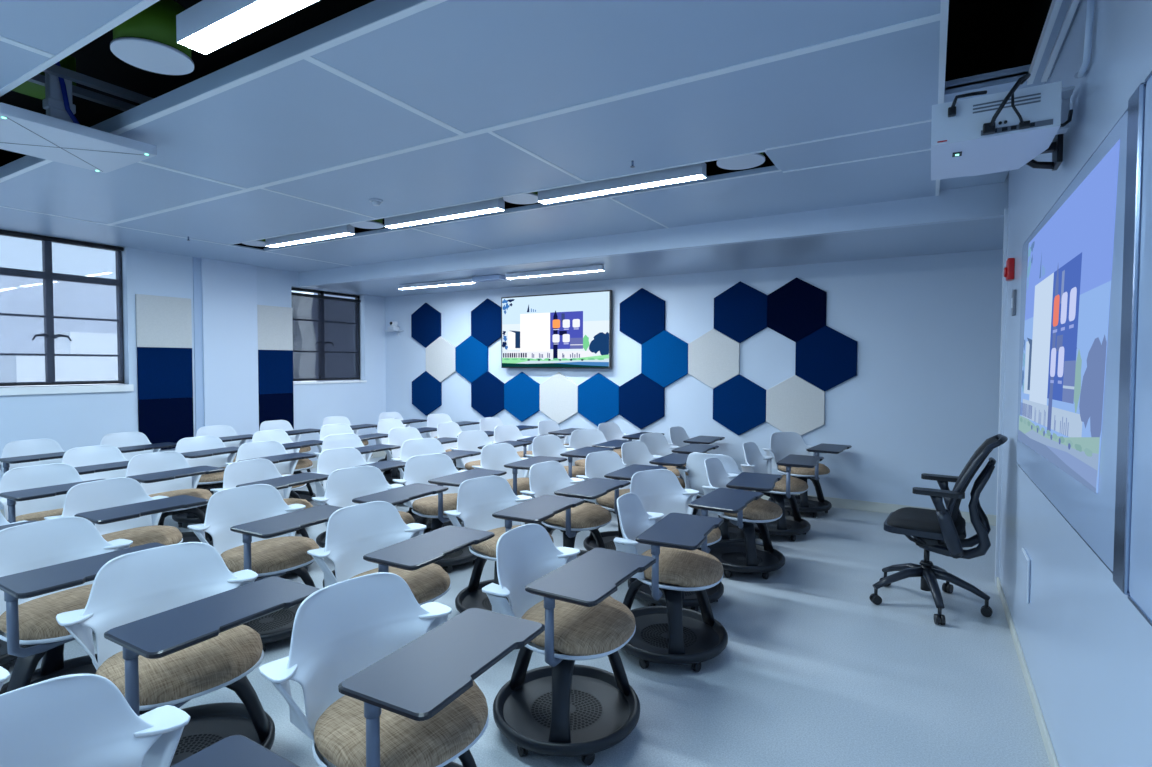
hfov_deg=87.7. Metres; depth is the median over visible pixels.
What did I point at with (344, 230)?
lamp
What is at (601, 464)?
chair
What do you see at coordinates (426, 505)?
cushion
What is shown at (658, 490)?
chair
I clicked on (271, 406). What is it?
acoustic panel
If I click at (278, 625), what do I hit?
tray
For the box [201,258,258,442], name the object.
pillar
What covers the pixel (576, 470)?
cushion
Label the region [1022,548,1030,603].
access cover
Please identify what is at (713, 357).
felt hexagon
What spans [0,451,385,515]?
baseboard
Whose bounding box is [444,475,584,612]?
chair
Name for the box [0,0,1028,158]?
ceiling
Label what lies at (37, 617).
cushion
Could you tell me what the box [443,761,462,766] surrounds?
tray
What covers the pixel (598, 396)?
felt hexagon
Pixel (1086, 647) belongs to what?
wall
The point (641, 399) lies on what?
felt hexagon
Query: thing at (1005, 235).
trim
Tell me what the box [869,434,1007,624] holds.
chair
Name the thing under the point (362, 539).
chair
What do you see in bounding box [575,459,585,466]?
cushion
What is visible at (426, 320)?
felt hexagon
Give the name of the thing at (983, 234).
ceiling
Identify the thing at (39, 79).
rail
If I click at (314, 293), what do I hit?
wall
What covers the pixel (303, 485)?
cushion
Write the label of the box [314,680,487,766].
cushion
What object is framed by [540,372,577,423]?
felt hexagon
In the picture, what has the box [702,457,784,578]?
chair
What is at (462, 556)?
tray
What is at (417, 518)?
tray
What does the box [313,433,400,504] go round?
chair
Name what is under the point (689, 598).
tray
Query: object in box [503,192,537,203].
ceiling disc
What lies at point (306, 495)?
tray
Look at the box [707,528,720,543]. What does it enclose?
cushion
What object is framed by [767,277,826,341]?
felt hexagon
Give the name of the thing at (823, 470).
cushion
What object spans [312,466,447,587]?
chair
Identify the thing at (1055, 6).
rail
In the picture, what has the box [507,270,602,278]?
diffuser
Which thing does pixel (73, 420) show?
wall
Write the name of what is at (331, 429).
chair
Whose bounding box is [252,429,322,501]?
chair
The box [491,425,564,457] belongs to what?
chair
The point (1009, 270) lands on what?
fire alarm sounder
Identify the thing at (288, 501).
cushion
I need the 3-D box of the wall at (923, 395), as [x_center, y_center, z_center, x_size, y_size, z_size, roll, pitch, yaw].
[0.838,-0.467,7.488,9.600,3.450,0.200,1,2,31]
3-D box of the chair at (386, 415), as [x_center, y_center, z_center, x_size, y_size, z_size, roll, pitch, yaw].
[-2.536,0.818,8.662,0.613,0.786,0.630,1,2,29]
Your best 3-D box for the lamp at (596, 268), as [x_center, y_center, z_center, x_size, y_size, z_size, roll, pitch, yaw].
[-0.258,-1.254,6.765,1.280,0.055,0.060,1,2,31]
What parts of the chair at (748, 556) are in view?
tablet arm, leg, leg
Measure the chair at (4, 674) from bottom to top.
0.786 m
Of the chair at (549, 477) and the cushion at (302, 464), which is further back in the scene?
the cushion at (302, 464)
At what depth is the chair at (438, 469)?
4.49 m
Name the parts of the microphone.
panel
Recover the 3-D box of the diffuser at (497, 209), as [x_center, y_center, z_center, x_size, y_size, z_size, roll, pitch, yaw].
[-1.133,-1.383,5.035,1.264,0.001,0.079,1,2,31]
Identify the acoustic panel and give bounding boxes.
[135,294,191,347]
[137,347,192,399]
[138,397,193,449]
[257,305,292,349]
[258,350,292,393]
[259,393,293,429]
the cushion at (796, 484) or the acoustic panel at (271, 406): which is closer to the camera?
the cushion at (796, 484)
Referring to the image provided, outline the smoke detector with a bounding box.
[369,198,382,205]
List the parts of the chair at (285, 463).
leg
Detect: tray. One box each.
[0,639,24,670]
[0,654,97,694]
[170,702,274,766]
[172,504,207,526]
[181,532,212,545]
[247,604,300,651]
[289,490,315,501]
[316,531,325,547]
[383,470,404,485]
[407,511,462,528]
[434,547,476,572]
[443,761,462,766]
[455,579,508,612]
[493,664,639,765]
[577,550,587,556]
[583,531,617,550]
[621,606,727,671]
[628,578,723,610]
[709,541,784,578]
[718,522,756,541]
[753,515,810,540]
[768,495,831,517]
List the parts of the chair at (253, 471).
leg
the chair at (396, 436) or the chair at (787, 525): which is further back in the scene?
the chair at (396, 436)
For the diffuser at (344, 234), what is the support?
attached to the lamp at (344, 230)
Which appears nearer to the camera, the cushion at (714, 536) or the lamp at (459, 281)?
the cushion at (714, 536)
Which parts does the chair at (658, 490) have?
tablet arm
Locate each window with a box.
[0,234,123,385]
[291,287,359,380]
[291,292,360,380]
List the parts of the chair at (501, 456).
tablet arm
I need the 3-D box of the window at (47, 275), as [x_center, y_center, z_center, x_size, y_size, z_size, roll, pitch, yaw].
[-5.346,-0.731,6.086,0.115,1.495,1.280,1,2,31]
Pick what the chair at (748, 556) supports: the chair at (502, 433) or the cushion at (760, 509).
the cushion at (760, 509)
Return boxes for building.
[0,267,116,353]
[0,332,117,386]
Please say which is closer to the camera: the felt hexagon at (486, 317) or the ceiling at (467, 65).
the ceiling at (467, 65)
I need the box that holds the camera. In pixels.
[385,321,402,335]
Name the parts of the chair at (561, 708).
leg, tablet arm, leg, leg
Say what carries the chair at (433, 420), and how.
on the floor
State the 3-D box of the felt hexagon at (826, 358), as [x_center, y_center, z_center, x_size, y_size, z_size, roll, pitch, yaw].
[2.624,-0.263,6.301,0.600,0.693,0.032,1,2,31]
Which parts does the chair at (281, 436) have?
leg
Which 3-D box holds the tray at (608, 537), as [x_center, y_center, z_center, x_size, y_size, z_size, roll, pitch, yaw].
[0.362,1.294,4.718,0.608,0.108,0.608,1,2,31]
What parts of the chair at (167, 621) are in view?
leg, tablet arm, leg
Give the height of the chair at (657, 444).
0.786 m
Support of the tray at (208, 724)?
on the chair at (167, 621)
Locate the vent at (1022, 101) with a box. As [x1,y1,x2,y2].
[973,93,1040,113]
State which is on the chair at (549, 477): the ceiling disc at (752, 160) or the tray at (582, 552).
the tray at (582, 552)
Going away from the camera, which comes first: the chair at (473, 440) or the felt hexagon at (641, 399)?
the chair at (473, 440)
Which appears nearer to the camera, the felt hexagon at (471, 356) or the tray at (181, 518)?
the tray at (181, 518)
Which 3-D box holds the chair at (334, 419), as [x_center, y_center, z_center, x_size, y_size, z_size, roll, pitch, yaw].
[-3.009,0.841,7.929,0.679,0.786,0.627,1,2,29]
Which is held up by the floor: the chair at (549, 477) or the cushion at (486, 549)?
the chair at (549, 477)
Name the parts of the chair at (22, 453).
tablet arm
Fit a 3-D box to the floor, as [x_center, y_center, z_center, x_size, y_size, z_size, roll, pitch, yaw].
[-1.862,1.448,2.996,9.600,0.100,10.780,1,2,31]
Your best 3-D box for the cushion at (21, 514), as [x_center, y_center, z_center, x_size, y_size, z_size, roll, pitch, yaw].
[-3.489,0.912,4.016,0.450,0.085,0.489,1,2,33]
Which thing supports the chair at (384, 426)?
on the floor
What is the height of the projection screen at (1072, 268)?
1.200 m
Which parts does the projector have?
port panel, wall arm, mount plate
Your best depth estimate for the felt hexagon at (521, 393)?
8.29 m
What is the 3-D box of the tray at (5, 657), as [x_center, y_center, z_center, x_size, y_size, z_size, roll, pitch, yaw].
[-3.013,1.343,2.931,0.608,0.108,0.608,1,2,31]
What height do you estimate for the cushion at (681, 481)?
0.085 m
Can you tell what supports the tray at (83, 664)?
on the chair at (49, 568)
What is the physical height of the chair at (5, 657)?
0.786 m
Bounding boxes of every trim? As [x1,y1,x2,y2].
[0,0,948,265]
[0,384,133,395]
[193,257,203,432]
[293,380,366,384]
[995,208,1007,585]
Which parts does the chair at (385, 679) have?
tablet arm, leg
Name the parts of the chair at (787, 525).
leg, tablet arm, leg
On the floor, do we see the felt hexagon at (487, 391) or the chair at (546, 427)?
the chair at (546, 427)
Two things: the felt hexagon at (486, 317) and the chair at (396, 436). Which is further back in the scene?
the felt hexagon at (486, 317)
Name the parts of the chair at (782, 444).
leg, tablet arm, leg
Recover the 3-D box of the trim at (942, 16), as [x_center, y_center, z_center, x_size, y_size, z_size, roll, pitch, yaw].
[-2.369,-1.345,2.321,6.550,0.006,8.850,1,2,31]
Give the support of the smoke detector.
attached to the ceiling at (467, 65)
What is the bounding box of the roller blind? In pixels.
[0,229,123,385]
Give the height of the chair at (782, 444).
0.786 m
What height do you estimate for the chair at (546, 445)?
0.786 m
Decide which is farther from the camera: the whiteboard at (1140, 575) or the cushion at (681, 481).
the cushion at (681, 481)
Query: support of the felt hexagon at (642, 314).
attached to the wall at (923, 395)
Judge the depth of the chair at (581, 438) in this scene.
6.49 m
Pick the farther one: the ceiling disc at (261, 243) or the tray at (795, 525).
the ceiling disc at (261, 243)
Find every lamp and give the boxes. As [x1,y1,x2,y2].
[176,0,319,54]
[265,224,354,246]
[384,198,504,227]
[399,278,474,288]
[506,265,604,278]
[538,162,705,203]
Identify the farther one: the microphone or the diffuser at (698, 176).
the diffuser at (698, 176)
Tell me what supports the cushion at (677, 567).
on the chair at (673, 634)
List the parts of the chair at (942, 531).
leg, leg, seat, leg, leg, armrest, armrest, frame, leg, backrest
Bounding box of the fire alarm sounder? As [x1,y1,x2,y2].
[1004,258,1014,280]
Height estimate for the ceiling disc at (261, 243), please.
0.192 m
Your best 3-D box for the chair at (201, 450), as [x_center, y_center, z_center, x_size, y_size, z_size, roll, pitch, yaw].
[-3.457,0.914,5.677,0.606,0.784,0.644,1,2,28]
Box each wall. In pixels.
[0,229,385,509]
[314,293,353,380]
[385,249,1002,514]
[999,0,1151,766]
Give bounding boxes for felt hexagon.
[411,303,440,347]
[412,371,441,415]
[426,336,455,381]
[455,336,487,382]
[471,298,500,346]
[471,371,504,417]
[504,372,539,421]
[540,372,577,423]
[578,373,619,425]
[619,288,664,344]
[619,373,664,428]
[641,330,687,387]
[688,329,739,388]
[713,374,765,435]
[714,281,767,342]
[766,375,824,435]
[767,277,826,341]
[795,326,856,390]
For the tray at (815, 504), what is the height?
0.108 m
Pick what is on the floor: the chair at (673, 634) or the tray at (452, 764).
the chair at (673, 634)
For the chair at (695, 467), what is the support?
on the floor
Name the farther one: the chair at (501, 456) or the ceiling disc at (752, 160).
the chair at (501, 456)
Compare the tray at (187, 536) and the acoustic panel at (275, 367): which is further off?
the acoustic panel at (275, 367)
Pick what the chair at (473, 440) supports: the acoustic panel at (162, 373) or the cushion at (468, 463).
the cushion at (468, 463)
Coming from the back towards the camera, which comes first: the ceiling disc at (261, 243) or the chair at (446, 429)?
the chair at (446, 429)
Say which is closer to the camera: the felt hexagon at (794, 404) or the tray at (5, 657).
the tray at (5, 657)
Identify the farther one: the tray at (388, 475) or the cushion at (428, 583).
the tray at (388, 475)
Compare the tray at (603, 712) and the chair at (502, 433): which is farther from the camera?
the chair at (502, 433)
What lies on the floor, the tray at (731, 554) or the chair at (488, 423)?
the chair at (488, 423)
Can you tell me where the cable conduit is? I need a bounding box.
[1074,0,1094,77]
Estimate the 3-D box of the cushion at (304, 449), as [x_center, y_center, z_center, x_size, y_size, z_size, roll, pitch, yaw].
[-3.511,0.804,7.324,0.450,0.085,0.489,1,2,31]
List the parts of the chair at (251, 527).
tablet arm, leg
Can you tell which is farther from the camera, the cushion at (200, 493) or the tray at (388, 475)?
the tray at (388, 475)
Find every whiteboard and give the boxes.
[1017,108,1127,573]
[1128,71,1151,625]
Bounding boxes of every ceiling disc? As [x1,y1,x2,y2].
[242,239,267,246]
[350,219,383,228]
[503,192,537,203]
[717,152,764,169]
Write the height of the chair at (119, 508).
0.786 m
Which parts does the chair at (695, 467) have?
leg, leg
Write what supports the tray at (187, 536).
on the chair at (166, 473)
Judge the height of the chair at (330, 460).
0.786 m
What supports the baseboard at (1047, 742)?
attached to the wall at (1086, 647)
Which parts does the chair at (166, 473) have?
leg, leg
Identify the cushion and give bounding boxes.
[0,584,92,639]
[7,508,62,521]
[95,624,262,705]
[101,525,182,547]
[149,489,211,499]
[198,467,225,482]
[221,536,318,573]
[282,474,304,488]
[283,498,312,508]
[295,459,312,469]
[299,446,310,452]
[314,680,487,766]
[350,563,449,603]
[398,511,414,524]
[412,493,457,515]
[465,460,480,469]
[471,525,553,557]
[507,477,529,495]
[517,451,532,457]
[521,596,635,655]
[544,503,611,527]
[564,466,585,478]
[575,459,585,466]
[596,489,629,508]
[614,449,621,457]
[641,547,723,586]
[663,465,688,475]
[676,476,684,487]
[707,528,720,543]
[724,498,781,519]
[772,475,807,491]
[778,463,829,474]
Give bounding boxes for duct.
[12,56,75,99]
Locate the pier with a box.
[291,290,313,381]
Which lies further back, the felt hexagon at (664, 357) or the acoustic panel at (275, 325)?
the acoustic panel at (275, 325)
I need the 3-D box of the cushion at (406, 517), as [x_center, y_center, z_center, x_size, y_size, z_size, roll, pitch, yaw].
[-1.307,0.921,3.919,0.450,0.085,0.489,2,2,42]
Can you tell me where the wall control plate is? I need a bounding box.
[1011,289,1016,315]
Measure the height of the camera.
0.220 m
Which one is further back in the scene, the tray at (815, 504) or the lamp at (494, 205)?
the tray at (815, 504)
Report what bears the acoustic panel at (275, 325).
attached to the wall at (73, 420)
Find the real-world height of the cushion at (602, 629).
0.085 m
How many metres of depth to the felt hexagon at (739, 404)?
6.76 m
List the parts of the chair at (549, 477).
leg, tablet arm, leg, leg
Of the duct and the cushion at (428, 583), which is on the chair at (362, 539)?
the cushion at (428, 583)
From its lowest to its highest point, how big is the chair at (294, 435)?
0.786 m
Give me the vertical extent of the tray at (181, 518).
0.108 m
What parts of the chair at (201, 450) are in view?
leg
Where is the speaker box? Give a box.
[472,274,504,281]
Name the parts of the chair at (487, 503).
leg, leg, tablet arm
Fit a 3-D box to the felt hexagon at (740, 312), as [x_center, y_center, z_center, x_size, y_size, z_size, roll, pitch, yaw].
[1.848,-0.802,6.744,0.600,0.693,0.032,1,2,31]
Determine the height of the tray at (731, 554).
0.108 m
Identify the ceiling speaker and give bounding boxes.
[110,0,193,74]
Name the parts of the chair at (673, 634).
leg, tablet arm, leg, leg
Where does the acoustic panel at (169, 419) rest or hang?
attached to the wall at (73, 420)
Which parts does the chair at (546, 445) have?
tablet arm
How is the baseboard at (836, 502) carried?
attached to the wall at (923, 395)
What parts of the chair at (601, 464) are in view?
leg, tablet arm, leg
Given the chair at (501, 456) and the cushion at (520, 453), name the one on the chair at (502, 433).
the cushion at (520, 453)
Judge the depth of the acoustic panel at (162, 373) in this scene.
6.88 m
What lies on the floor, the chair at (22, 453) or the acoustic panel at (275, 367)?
the chair at (22, 453)
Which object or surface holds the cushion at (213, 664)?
on the chair at (167, 621)
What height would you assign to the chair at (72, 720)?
0.786 m
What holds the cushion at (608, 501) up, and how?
on the chair at (601, 464)
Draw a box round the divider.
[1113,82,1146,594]
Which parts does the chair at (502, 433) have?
tablet arm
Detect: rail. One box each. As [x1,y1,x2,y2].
[27,74,135,110]
[42,65,153,103]
[1027,0,1062,84]
[1041,0,1079,81]
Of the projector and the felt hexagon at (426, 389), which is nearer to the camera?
the projector
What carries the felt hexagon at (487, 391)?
attached to the wall at (923, 395)
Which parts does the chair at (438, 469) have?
leg, leg, tablet arm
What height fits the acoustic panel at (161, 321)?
0.586 m
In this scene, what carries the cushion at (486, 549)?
on the chair at (487, 503)
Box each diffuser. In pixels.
[268,233,353,246]
[386,208,502,227]
[405,283,470,288]
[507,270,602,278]
[538,175,704,203]
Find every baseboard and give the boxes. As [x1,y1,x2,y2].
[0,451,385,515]
[528,470,995,525]
[997,577,1058,766]
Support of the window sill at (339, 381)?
attached to the wall at (73, 420)
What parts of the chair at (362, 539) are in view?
tablet arm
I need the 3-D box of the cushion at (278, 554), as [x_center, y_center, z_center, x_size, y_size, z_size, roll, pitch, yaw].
[-1.681,0.940,3.298,0.450,0.085,0.489,1,2,34]
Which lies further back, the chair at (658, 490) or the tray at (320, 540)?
the tray at (320, 540)
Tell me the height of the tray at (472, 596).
0.108 m
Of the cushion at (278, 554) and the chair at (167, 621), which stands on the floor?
the chair at (167, 621)
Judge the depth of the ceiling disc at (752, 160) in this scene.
3.78 m
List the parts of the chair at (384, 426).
leg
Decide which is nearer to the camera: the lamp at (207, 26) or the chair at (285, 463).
the lamp at (207, 26)
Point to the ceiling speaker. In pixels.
(147, 40)
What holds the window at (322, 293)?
in the wall at (73, 420)
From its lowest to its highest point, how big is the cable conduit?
0.280 m
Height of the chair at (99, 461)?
0.786 m
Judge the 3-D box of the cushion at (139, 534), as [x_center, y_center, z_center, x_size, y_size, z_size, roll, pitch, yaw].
[-2.610,0.930,3.522,0.450,0.085,0.489,1,2,25]
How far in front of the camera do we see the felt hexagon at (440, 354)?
9.04 m
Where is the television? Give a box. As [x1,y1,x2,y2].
[501,290,611,368]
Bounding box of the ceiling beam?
[299,172,1008,286]
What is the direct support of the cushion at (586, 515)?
on the chair at (549, 477)
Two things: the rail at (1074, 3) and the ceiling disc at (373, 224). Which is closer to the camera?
the rail at (1074, 3)
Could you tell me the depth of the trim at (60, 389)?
6.09 m
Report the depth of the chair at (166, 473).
4.71 m
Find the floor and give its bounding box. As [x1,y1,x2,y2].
[4,456,1050,766]
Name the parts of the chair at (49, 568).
leg, tablet arm, leg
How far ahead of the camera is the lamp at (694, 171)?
4.12 m
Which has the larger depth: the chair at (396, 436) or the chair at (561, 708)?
the chair at (396, 436)
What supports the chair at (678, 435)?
on the floor
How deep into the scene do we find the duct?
3.39 m
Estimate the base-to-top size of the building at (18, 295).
6.400 m
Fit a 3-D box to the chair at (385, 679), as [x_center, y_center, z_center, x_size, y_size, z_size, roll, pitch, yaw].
[-0.513,1.047,1.819,0.674,0.786,0.644,1,2,28]
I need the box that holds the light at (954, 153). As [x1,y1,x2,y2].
[952,151,961,156]
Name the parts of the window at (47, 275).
handle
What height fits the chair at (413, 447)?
0.786 m
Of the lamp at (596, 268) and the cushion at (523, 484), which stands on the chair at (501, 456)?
the cushion at (523, 484)
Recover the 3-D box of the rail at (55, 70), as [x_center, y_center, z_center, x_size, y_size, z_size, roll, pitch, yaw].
[-2.554,-1.638,3.381,0.044,0.040,2.000,1,2,31]
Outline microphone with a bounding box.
[0,62,156,172]
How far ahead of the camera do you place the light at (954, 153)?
2.25 m
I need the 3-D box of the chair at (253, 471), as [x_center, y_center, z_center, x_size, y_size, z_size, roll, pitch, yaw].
[-2.180,0.962,4.288,0.643,0.786,0.625,1,2,28]
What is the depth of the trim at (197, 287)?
7.21 m
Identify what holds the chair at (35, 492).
on the floor
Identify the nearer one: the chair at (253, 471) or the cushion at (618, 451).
the chair at (253, 471)
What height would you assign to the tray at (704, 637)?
0.108 m
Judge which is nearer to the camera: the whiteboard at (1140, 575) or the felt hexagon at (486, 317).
the whiteboard at (1140, 575)
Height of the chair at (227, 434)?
0.786 m
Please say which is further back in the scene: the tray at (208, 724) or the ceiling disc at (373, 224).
the ceiling disc at (373, 224)
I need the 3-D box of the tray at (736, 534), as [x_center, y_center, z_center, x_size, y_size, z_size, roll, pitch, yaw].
[1.203,1.285,5.048,0.608,0.108,0.608,1,2,31]
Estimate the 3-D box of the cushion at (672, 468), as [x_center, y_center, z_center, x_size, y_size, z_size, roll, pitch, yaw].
[0.968,0.859,5.997,0.489,0.085,0.450,-2,3,-42]
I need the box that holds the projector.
[931,73,1073,180]
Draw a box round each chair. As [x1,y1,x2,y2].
[0,438,64,475]
[0,463,103,522]
[0,511,36,670]
[0,516,165,694]
[0,666,9,689]
[0,674,299,766]
[44,477,208,547]
[56,542,319,766]
[61,445,128,480]
[100,432,176,459]
[125,451,224,545]
[172,436,238,526]
[187,484,343,651]
[196,425,252,494]
[210,458,328,572]
[225,441,316,533]
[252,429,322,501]
[259,420,319,472]
[259,572,544,766]
[307,501,494,604]
[310,447,405,547]
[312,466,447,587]
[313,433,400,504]
[317,423,387,485]
[318,416,376,445]
[371,418,436,485]
[375,412,426,461]
[385,427,456,485]
[391,438,480,528]
[393,453,506,572]
[421,413,479,468]
[434,422,493,470]
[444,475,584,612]
[450,430,531,469]
[472,443,566,527]
[480,417,537,440]
[482,523,655,765]
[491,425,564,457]
[520,461,630,556]
[525,435,613,502]
[533,420,579,444]
[564,429,631,503]
[576,451,666,550]
[598,422,664,459]
[614,493,727,671]
[621,441,688,488]
[628,469,763,610]
[640,432,718,479]
[668,426,724,498]
[676,452,756,541]
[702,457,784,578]
[741,442,823,540]
[763,432,851,517]
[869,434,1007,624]
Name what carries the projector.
attached to the wall at (1086, 647)
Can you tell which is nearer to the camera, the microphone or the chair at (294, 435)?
the microphone
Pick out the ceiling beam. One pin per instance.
(988, 201)
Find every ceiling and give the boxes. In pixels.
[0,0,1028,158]
[0,0,1081,271]
[307,217,1003,296]
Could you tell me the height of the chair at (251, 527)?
0.786 m
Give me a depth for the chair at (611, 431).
7.29 m
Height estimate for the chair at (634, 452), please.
0.786 m
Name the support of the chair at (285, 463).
on the floor
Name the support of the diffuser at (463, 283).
attached to the lamp at (459, 281)
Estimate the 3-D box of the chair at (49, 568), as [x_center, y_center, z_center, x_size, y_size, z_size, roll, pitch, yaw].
[-2.136,1.019,2.547,0.731,0.786,0.632,1,2,31]
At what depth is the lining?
3.34 m
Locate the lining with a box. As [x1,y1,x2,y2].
[0,0,1051,249]
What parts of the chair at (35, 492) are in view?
tablet arm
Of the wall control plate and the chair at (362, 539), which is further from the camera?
the wall control plate

